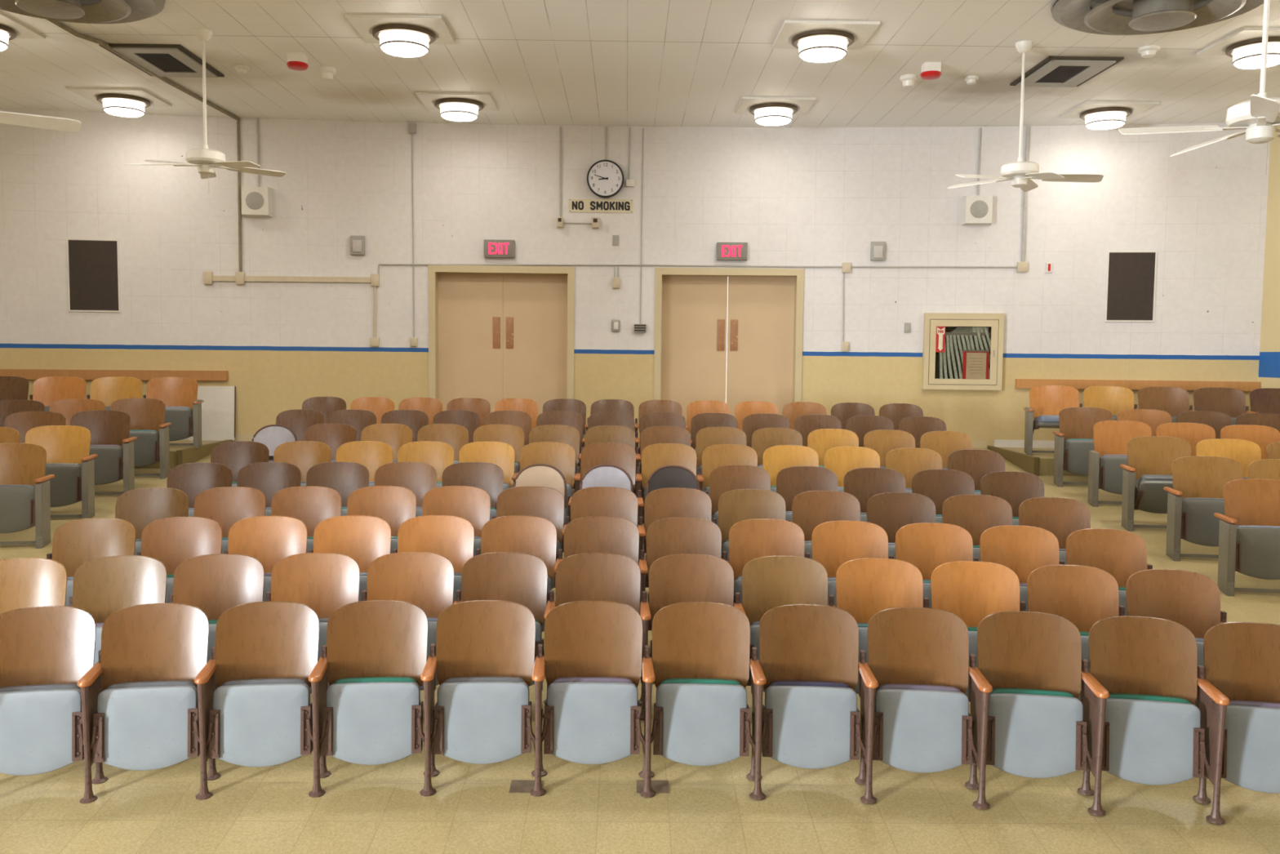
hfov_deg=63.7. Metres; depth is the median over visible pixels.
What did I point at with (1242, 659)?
seat
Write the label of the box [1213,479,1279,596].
seat
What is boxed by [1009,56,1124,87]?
ceiling vent
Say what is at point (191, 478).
seat
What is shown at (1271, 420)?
seat
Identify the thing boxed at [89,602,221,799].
seat
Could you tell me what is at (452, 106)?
ceiling lamp
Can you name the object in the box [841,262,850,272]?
junction box
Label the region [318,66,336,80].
smoke detector
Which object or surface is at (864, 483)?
seat
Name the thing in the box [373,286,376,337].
conduit
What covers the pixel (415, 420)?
seat
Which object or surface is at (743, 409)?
seat
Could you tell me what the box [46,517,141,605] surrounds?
seat
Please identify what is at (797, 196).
wall
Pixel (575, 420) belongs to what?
seat
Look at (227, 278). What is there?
raceway
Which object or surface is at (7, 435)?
seat
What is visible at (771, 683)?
seat cushion
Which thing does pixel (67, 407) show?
seat
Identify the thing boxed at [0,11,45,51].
ceiling lamp
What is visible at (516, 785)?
floor plate
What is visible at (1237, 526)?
seat cushion
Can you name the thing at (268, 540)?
seat
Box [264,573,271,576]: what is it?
seat cushion
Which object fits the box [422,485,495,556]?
seat
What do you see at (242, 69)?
smoke detector
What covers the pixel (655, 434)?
seat
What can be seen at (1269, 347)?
wall
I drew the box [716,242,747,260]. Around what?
exit sign
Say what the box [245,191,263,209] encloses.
speaker grille
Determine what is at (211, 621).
seat cushion
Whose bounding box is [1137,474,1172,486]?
seat cushion
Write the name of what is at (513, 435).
seat
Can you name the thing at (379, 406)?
seat
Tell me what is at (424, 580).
seat
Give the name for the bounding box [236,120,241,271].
conduit
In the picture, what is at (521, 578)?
seat
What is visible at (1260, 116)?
ceiling fan
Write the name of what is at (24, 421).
seat
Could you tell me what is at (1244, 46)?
ceiling lamp
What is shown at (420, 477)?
seat
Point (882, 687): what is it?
seat cushion
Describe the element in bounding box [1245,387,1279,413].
seat
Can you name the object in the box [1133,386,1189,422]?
seat
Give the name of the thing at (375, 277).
junction box
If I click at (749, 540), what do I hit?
seat
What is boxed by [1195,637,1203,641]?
seat cushion
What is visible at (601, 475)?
seat
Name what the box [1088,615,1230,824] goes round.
seat
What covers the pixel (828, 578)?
seat cushion
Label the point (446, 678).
seat cushion
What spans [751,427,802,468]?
seat
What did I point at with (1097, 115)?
ceiling lamp
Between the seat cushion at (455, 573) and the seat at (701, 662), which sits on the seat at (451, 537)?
the seat cushion at (455, 573)
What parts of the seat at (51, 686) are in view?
backrest, leg, armrest, panel, post, leg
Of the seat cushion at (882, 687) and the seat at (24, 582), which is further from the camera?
the seat at (24, 582)
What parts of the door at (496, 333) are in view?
push plate, push plate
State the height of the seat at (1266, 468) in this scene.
0.824 m
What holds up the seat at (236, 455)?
on the floor at (378, 808)
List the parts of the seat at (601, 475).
backrest, post, leg, armrest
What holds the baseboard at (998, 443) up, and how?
attached to the wall at (797, 196)
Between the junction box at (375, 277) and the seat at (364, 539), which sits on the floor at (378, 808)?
the seat at (364, 539)
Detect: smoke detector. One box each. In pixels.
[234,64,249,74]
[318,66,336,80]
[899,74,917,88]
[964,75,978,84]
[1137,45,1159,57]
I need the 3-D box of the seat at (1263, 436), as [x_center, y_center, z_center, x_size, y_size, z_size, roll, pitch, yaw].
[5.916,0.403,9.959,0.633,0.824,0.384,1,4,8]
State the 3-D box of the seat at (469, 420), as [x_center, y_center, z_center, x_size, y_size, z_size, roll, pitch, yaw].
[-1.807,0.252,10.315,0.575,0.824,0.341,1,4,8]
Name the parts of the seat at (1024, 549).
backrest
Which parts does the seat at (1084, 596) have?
backrest, post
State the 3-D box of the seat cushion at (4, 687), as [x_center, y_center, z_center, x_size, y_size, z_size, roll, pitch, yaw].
[-2.784,1.381,4.749,0.402,0.391,0.115,0,4,-13]
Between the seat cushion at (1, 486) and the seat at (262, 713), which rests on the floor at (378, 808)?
the seat at (262, 713)
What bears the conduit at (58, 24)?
attached to the ceiling
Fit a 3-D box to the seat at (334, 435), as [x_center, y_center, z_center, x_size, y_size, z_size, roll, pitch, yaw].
[-2.832,0.390,9.509,0.575,0.824,0.341,1,4,7]
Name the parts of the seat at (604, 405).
backrest, armrest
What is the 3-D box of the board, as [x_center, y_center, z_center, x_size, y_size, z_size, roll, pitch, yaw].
[-5.221,-0.167,12.573,0.550,0.660,0.070,0,4,-7]
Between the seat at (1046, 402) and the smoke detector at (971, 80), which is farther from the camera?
the seat at (1046, 402)
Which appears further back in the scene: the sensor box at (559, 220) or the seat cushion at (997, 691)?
the sensor box at (559, 220)
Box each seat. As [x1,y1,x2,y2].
[0,376,32,400]
[0,400,44,426]
[0,426,20,443]
[0,443,54,548]
[0,557,72,613]
[0,605,108,803]
[4,411,66,443]
[25,425,97,518]
[32,376,89,411]
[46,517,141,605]
[48,399,105,425]
[70,410,137,494]
[72,555,173,665]
[89,376,146,410]
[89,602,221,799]
[110,398,171,479]
[115,487,188,555]
[141,516,227,603]
[146,377,204,448]
[166,462,232,516]
[173,553,271,662]
[194,486,266,553]
[205,600,331,797]
[210,440,269,486]
[227,515,313,601]
[236,462,301,515]
[251,424,297,462]
[268,408,324,460]
[271,485,341,552]
[271,552,367,693]
[273,440,331,486]
[302,396,346,423]
[304,423,356,462]
[306,462,368,515]
[313,515,397,601]
[319,600,439,795]
[328,409,376,440]
[336,440,392,486]
[346,485,421,553]
[350,396,394,423]
[360,423,413,462]
[367,551,462,690]
[374,462,436,516]
[380,409,428,441]
[397,440,453,487]
[397,515,479,603]
[398,397,442,424]
[417,423,468,463]
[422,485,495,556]
[431,600,546,795]
[432,409,479,443]
[442,462,506,519]
[446,397,490,426]
[458,441,519,490]
[462,551,555,717]
[473,424,524,487]
[480,515,563,631]
[484,410,532,445]
[494,398,538,429]
[496,486,568,588]
[512,463,574,552]
[520,441,581,522]
[528,424,583,492]
[536,410,586,466]
[541,600,655,797]
[542,398,588,453]
[555,552,651,719]
[564,515,648,602]
[570,486,645,613]
[579,464,644,559]
[580,442,642,525]
[584,425,640,496]
[587,411,639,493]
[590,399,639,452]
[638,400,688,455]
[639,412,692,474]
[640,426,697,497]
[641,443,704,524]
[643,465,711,553]
[644,487,716,587]
[646,517,728,630]
[648,553,746,684]
[651,601,766,799]
[686,400,729,439]
[690,413,737,474]
[695,426,746,492]
[702,444,757,521]
[709,464,770,555]
[718,488,790,561]
[728,518,809,606]
[734,400,777,431]
[742,413,789,447]
[742,555,835,692]
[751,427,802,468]
[759,604,878,804]
[762,444,818,492]
[776,466,837,522]
[782,401,826,429]
[791,490,864,559]
[794,414,841,446]
[807,428,858,467]
[811,520,893,607]
[823,446,879,492]
[831,402,875,429]
[835,557,928,693]
[843,467,906,521]
[845,415,893,447]
[863,429,915,467]
[866,492,935,559]
[866,607,992,808]
[879,403,923,430]
[885,447,942,493]
[895,522,978,608]
[897,416,946,448]
[911,469,974,523]
[920,431,972,469]
[930,560,1026,702]
[942,494,1012,561]
[947,448,1004,494]
[977,610,1109,815]
[979,524,1064,611]
[980,471,1044,525]
[1018,497,1090,564]
[1023,385,1079,455]
[1026,564,1124,699]
[1052,407,1112,487]
[1066,528,1152,615]
[1079,386,1133,420]
[1087,420,1151,506]
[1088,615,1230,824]
[1116,408,1172,436]
[1119,435,1191,531]
[1125,568,1226,705]
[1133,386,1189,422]
[1155,422,1215,456]
[1163,456,1242,561]
[1176,410,1231,439]
[1189,387,1245,425]
[1195,438,1261,479]
[1203,621,1279,793]
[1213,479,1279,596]
[1220,424,1279,459]
[1235,413,1279,432]
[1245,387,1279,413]
[1248,458,1279,479]
[1266,441,1279,458]
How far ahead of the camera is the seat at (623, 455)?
8.85 m
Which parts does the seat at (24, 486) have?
backrest, panel, armrest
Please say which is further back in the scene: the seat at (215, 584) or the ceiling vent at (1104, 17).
the ceiling vent at (1104, 17)
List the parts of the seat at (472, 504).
backrest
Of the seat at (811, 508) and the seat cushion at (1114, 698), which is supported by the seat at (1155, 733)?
the seat cushion at (1114, 698)
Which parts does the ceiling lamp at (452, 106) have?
mounting plate, lamp shade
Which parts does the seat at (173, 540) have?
backrest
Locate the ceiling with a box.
[0,0,1279,127]
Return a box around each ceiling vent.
[0,0,165,24]
[98,43,224,77]
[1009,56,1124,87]
[1050,0,1264,35]
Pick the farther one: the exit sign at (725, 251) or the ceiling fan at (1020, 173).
the exit sign at (725, 251)
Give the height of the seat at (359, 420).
0.824 m
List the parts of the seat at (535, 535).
backrest, armrest, post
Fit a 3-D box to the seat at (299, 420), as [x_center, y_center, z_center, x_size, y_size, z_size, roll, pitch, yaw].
[-3.396,0.247,10.232,0.596,0.824,0.384,0,4,-5]
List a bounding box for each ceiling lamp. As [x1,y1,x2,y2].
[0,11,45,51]
[66,87,171,117]
[345,14,455,57]
[415,92,497,121]
[735,97,815,125]
[772,20,879,62]
[1059,101,1159,129]
[1196,27,1279,69]
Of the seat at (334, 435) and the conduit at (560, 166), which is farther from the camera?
the conduit at (560, 166)
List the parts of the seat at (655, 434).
backrest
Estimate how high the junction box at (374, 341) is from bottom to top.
0.105 m
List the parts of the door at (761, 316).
push plate, push plate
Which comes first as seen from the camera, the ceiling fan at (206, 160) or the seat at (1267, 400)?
the ceiling fan at (206, 160)
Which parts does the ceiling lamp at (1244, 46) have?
mounting plate, lamp shade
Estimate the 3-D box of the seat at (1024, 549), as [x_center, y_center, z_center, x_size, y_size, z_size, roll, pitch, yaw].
[2.375,1.040,6.312,0.575,0.824,0.341,2,4,17]
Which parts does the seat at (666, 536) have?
backrest, post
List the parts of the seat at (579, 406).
backrest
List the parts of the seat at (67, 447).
backrest, panel, armrest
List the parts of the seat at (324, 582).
backrest, post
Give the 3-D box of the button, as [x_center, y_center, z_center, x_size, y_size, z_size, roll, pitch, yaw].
[4.972,-1.935,12.527,0.076,0.120,0.028,1,4,6]
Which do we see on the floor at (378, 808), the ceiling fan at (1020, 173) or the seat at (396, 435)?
the seat at (396, 435)
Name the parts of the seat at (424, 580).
backrest, post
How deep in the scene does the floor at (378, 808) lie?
4.66 m
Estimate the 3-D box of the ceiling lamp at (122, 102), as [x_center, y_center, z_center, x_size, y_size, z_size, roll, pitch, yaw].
[-5.755,-3.573,11.437,0.800,0.186,0.720,1,4,-1]
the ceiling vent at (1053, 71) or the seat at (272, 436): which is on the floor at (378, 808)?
the seat at (272, 436)
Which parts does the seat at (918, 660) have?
backrest, leg, post, panel, armrest, leg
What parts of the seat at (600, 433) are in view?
backrest, leg, armrest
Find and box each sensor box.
[556,217,563,227]
[591,217,599,228]
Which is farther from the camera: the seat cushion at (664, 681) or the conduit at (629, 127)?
the conduit at (629, 127)
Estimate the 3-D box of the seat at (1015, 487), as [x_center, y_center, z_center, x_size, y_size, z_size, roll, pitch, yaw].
[2.875,0.766,7.822,0.575,0.824,0.341,2,4,17]
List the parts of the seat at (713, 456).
backrest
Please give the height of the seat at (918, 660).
0.824 m
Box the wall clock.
[586,160,623,198]
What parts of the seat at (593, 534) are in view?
backrest, post, leg, armrest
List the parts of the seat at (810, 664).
backrest, leg, post, panel, armrest, leg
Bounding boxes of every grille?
[134,53,196,72]
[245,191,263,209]
[969,200,988,217]
[1035,66,1088,83]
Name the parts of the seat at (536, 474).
backrest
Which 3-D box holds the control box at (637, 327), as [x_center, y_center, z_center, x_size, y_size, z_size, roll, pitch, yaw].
[0.000,-1.230,12.808,0.152,0.100,0.074,1,4,0]
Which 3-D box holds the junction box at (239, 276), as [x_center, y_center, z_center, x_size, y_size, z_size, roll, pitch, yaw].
[-4.855,-1.807,12.516,0.101,0.149,0.051,0,4,-6]
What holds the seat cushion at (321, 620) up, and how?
on the seat at (324, 582)
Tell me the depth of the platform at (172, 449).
11.29 m
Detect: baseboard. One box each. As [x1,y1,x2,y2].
[235,433,254,441]
[972,440,986,448]
[993,439,1054,448]
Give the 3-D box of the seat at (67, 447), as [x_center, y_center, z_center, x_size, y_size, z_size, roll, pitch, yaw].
[-5.219,0.411,9.258,0.647,0.829,0.353,0,4,-3]
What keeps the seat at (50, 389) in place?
on the platform at (172, 449)
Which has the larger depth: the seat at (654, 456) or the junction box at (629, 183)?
the junction box at (629, 183)
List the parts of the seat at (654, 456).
backrest, armrest, leg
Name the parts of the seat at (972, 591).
backrest, post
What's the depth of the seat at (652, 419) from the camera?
10.43 m
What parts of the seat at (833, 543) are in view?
backrest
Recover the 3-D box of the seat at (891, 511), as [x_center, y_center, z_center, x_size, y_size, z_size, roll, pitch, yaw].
[1.850,0.884,7.121,0.575,0.824,0.341,2,4,16]
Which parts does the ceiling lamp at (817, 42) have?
lamp shade, mounting plate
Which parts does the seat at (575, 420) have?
backrest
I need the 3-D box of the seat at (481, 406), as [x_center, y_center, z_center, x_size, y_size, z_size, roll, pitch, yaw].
[-1.820,0.104,11.109,0.574,0.824,0.339,1,4,9]
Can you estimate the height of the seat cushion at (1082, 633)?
0.391 m
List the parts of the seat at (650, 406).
backrest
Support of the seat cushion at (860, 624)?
on the seat at (868, 586)
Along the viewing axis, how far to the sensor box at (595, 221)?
12.66 m
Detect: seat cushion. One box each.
[0,484,34,487]
[0,683,80,692]
[45,462,80,465]
[89,444,122,447]
[95,622,103,626]
[106,680,197,688]
[129,430,157,431]
[165,406,191,408]
[208,619,217,623]
[221,677,308,685]
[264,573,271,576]
[319,617,328,622]
[333,675,417,684]
[360,572,367,575]
[426,617,437,621]
[444,675,525,682]
[453,572,462,575]
[551,676,633,683]
[660,677,741,684]
[750,620,759,625]
[767,680,850,688]
[827,577,835,580]
[857,622,868,626]
[876,683,961,692]
[922,579,930,582]
[966,626,977,631]
[990,687,1075,697]
[1019,582,1027,586]
[1033,414,1058,422]
[1065,438,1093,440]
[1079,631,1088,635]
[1099,454,1127,457]
[1108,693,1191,703]
[1118,586,1125,590]
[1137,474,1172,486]
[1182,497,1223,500]
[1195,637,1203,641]
[1229,699,1279,707]
[1236,524,1279,528]
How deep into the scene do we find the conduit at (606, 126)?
12.67 m
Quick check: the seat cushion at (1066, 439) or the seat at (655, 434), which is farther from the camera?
the seat cushion at (1066, 439)
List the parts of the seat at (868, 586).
backrest, post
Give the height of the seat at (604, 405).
0.824 m
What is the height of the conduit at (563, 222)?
0.020 m
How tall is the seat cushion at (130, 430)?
0.391 m
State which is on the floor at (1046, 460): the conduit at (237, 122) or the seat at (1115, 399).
the seat at (1115, 399)
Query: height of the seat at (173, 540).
0.824 m
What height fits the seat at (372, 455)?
0.824 m
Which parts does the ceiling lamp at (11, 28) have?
lamp shade, mounting plate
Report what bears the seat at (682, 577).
on the floor at (378, 808)
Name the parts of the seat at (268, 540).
backrest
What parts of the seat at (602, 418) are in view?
backrest, leg, armrest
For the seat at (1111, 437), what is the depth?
10.14 m
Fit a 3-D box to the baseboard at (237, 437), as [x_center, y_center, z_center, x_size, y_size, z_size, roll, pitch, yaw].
[-3.810,0.127,12.761,2.336,0.109,0.024,0,4,-5]
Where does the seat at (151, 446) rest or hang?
on the floor at (378, 808)
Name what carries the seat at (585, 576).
on the floor at (378, 808)
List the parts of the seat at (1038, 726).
backrest, post, leg, panel, armrest, leg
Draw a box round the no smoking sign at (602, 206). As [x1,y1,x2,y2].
[568,199,632,213]
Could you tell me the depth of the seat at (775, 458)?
8.82 m
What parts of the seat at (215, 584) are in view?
backrest, post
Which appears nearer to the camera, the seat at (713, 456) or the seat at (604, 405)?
the seat at (713, 456)
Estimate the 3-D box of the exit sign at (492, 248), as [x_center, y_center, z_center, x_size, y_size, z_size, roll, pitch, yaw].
[-1.735,-2.195,12.704,0.374,0.216,0.076,0,4,-2]
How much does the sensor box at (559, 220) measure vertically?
0.121 m
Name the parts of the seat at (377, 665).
backrest, leg, armrest, leg, panel, post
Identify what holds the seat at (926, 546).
on the floor at (378, 808)
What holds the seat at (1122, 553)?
on the floor at (378, 808)
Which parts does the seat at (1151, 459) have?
armrest, panel, backrest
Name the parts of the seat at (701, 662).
backrest, panel, leg, post, leg, armrest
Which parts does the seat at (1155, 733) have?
backrest, post, leg, panel, armrest, leg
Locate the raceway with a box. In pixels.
[212,275,370,282]
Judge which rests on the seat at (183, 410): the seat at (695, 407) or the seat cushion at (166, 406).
the seat cushion at (166, 406)
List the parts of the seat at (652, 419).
backrest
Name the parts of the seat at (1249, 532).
armrest, panel, backrest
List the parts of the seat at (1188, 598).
backrest, post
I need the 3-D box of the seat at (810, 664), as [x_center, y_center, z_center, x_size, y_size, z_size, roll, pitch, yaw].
[0.841,1.287,4.883,0.575,0.824,0.341,2,4,14]
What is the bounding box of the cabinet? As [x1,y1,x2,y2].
[921,312,1004,390]
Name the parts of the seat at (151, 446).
backrest, panel, armrest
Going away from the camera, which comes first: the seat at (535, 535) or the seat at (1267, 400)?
the seat at (535, 535)
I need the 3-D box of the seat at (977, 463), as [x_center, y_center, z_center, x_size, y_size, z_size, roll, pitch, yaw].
[2.869,0.614,8.641,0.575,0.824,0.341,2,4,16]
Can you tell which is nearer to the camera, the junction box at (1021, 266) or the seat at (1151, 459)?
the seat at (1151, 459)
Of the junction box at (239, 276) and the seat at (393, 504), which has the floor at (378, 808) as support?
the seat at (393, 504)
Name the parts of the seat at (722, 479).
backrest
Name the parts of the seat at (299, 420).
backrest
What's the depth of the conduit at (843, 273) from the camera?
12.75 m
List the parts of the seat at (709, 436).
backrest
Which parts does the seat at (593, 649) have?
backrest, panel, leg, post, leg, armrest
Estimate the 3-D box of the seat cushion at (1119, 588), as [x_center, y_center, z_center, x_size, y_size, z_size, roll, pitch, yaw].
[2.849,1.163,6.266,0.402,0.391,0.115,1,4,7]
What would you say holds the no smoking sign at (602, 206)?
attached to the wall at (797, 196)
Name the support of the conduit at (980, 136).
attached to the wall at (797, 196)
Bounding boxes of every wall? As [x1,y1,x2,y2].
[0,108,1270,448]
[1257,126,1279,388]
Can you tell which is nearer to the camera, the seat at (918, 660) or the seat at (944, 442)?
the seat at (918, 660)
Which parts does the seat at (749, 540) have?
backrest, post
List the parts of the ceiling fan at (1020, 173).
blade, blade, blade, blade, blade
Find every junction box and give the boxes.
[203,271,213,284]
[235,271,244,284]
[370,273,379,286]
[370,337,379,346]
[408,123,416,133]
[409,337,417,346]
[612,235,618,245]
[612,277,619,288]
[626,179,634,186]
[840,341,848,351]
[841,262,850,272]
[904,322,911,332]
[1017,262,1028,271]
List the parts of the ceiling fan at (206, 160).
blade, blade, blade, blade, blade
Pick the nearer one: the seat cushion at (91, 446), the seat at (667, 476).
the seat at (667, 476)
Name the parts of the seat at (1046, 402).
panel, backrest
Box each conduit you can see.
[46,19,239,120]
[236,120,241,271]
[256,118,259,186]
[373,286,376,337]
[377,263,1017,274]
[411,133,414,337]
[559,126,561,217]
[563,222,591,224]
[605,126,607,159]
[628,127,631,179]
[640,128,644,324]
[842,272,844,341]
[977,128,981,195]
[1021,126,1029,262]
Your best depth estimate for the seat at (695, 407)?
11.20 m
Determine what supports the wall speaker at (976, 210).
attached to the wall at (797, 196)
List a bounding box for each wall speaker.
[240,186,272,217]
[961,195,992,225]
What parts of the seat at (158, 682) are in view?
backrest, leg, armrest, panel, leg, post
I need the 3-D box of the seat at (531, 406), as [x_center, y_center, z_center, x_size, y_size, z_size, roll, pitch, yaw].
[-1.301,0.110,11.113,0.574,0.824,0.339,1,4,9]
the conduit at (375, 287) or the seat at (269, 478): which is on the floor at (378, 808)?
the seat at (269, 478)
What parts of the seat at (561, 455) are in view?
backrest, leg, armrest, post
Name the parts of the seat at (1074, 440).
armrest, panel, backrest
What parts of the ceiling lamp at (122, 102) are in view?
mounting plate, lamp shade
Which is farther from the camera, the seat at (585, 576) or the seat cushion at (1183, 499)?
the seat cushion at (1183, 499)
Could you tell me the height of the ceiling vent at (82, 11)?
0.211 m
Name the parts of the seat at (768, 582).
backrest, post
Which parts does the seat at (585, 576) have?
backrest, leg, leg, post, armrest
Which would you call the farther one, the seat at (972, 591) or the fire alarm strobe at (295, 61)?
the fire alarm strobe at (295, 61)
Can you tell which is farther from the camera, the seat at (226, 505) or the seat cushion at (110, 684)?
the seat at (226, 505)
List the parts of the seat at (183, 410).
backrest, panel, armrest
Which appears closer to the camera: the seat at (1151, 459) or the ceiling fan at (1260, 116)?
the ceiling fan at (1260, 116)
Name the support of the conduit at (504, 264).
attached to the wall at (797, 196)
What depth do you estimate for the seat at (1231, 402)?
11.62 m
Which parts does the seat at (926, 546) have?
backrest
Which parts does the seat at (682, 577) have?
backrest, post, armrest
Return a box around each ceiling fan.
[0,111,80,132]
[123,28,285,185]
[946,40,1103,196]
[1118,0,1279,175]
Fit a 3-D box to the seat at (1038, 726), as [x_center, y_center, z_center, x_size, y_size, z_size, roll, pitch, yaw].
[1.868,1.311,4.819,0.575,0.824,0.341,2,4,19]
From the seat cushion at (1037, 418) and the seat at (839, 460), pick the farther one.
the seat cushion at (1037, 418)
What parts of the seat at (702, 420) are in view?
backrest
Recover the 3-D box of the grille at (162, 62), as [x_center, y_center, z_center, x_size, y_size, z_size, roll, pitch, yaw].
[-4.585,-3.539,9.981,0.330,0.030,0.660,1,4,-1]
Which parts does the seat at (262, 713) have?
backrest, leg, armrest, panel, post, leg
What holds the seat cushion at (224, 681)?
on the seat at (262, 713)
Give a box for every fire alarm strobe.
[286,52,308,71]
[350,235,364,255]
[870,241,885,260]
[920,62,941,79]
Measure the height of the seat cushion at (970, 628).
0.391 m
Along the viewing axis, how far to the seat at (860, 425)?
10.37 m
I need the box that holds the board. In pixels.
[188,386,235,440]
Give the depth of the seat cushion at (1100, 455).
10.12 m
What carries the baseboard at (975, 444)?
attached to the wall at (797, 196)
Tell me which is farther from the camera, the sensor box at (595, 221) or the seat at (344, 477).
the sensor box at (595, 221)
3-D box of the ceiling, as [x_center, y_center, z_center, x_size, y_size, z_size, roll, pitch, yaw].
[-0.216,-3.145,3.238,15.900,0.200,19.700,1,4,-1]
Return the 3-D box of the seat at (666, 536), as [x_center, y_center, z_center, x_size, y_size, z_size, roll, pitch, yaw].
[0.311,0.998,6.414,0.575,0.824,0.341,1,4,12]
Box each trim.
[0,368,228,380]
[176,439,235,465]
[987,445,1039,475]
[1015,378,1260,391]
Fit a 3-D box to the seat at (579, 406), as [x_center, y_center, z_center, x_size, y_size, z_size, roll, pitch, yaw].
[-0.782,0.115,11.115,0.574,0.824,0.339,1,4,10]
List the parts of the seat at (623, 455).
backrest, post, leg, armrest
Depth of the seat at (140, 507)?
7.12 m
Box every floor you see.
[0,443,1279,853]
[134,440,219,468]
[1000,447,1082,475]
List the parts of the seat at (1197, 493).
armrest, panel, backrest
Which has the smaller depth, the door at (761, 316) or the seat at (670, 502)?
the seat at (670, 502)
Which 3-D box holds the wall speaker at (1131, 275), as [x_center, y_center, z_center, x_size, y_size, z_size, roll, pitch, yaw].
[5.923,-1.696,12.440,0.567,0.848,0.016,1,4,7]
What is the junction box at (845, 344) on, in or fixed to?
attached to the wall at (797, 196)
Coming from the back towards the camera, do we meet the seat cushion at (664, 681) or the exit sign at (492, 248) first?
the exit sign at (492, 248)
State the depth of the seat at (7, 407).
10.75 m
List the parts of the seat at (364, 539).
backrest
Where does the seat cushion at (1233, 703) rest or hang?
on the seat at (1242, 659)
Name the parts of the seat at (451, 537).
backrest, post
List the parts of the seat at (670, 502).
backrest, post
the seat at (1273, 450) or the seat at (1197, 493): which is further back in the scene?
the seat at (1273, 450)
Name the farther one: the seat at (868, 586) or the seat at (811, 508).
the seat at (811, 508)
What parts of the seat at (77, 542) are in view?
post, backrest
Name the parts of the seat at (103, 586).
backrest, post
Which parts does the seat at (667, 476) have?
backrest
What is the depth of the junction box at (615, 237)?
12.76 m
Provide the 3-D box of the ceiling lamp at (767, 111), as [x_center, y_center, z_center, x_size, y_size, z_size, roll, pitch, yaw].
[1.504,-3.511,11.555,0.800,0.186,0.720,1,4,-1]
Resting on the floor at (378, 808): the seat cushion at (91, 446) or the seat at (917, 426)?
the seat at (917, 426)
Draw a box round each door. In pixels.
[427,265,574,415]
[653,267,804,422]
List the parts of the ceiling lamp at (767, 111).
lamp shade, mounting plate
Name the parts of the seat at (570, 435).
backrest, leg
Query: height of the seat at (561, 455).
0.824 m
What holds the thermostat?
attached to the wall at (797, 196)
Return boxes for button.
[1045,262,1052,272]
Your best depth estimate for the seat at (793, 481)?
8.02 m
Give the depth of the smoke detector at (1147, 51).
9.26 m
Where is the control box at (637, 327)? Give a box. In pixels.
[633,324,646,332]
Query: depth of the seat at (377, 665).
4.82 m
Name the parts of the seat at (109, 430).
backrest, panel, armrest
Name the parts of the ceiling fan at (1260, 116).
blade, blade, blade, pull chain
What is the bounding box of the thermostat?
[611,320,620,332]
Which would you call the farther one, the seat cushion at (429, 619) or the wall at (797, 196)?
the wall at (797, 196)
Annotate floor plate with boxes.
[508,779,543,792]
[636,779,669,792]
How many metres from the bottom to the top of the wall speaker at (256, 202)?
0.350 m
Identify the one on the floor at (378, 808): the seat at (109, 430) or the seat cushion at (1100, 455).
the seat at (109, 430)
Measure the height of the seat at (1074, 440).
0.829 m
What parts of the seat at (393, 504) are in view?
backrest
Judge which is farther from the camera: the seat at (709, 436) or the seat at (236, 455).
the seat at (709, 436)
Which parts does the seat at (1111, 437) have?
panel, backrest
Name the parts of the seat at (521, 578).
backrest, armrest, post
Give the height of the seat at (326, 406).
0.824 m
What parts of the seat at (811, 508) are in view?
backrest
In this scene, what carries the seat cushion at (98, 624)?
on the seat at (103, 586)
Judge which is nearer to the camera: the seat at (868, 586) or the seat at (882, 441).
the seat at (868, 586)
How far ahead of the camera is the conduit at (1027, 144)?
12.49 m
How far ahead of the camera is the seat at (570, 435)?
9.66 m
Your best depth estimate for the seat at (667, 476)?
8.06 m
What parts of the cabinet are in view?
glass pane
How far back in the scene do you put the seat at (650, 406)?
11.21 m
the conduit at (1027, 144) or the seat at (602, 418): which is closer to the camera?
the seat at (602, 418)
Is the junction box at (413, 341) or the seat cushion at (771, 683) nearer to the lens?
the seat cushion at (771, 683)
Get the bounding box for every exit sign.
[484,239,515,257]
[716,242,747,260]
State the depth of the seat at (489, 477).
8.03 m
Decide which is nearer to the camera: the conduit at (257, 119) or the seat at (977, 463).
the seat at (977, 463)
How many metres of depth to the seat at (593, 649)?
4.83 m
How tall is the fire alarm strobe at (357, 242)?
0.230 m
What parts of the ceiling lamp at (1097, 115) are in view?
lamp shade, mounting plate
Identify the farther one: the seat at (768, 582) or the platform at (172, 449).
the platform at (172, 449)
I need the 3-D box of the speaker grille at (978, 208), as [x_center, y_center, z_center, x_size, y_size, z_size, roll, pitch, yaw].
[4.096,-2.628,12.444,0.212,0.212,0.009,1,4,5]
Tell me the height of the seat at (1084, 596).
0.824 m
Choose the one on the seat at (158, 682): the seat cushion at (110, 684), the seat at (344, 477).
the seat cushion at (110, 684)
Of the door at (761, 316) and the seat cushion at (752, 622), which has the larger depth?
the door at (761, 316)
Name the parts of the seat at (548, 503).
backrest, armrest, post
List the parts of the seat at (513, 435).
backrest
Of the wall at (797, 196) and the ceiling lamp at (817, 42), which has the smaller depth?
the ceiling lamp at (817, 42)
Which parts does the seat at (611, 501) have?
backrest, post, leg, armrest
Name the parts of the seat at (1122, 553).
backrest, post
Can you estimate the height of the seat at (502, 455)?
0.824 m

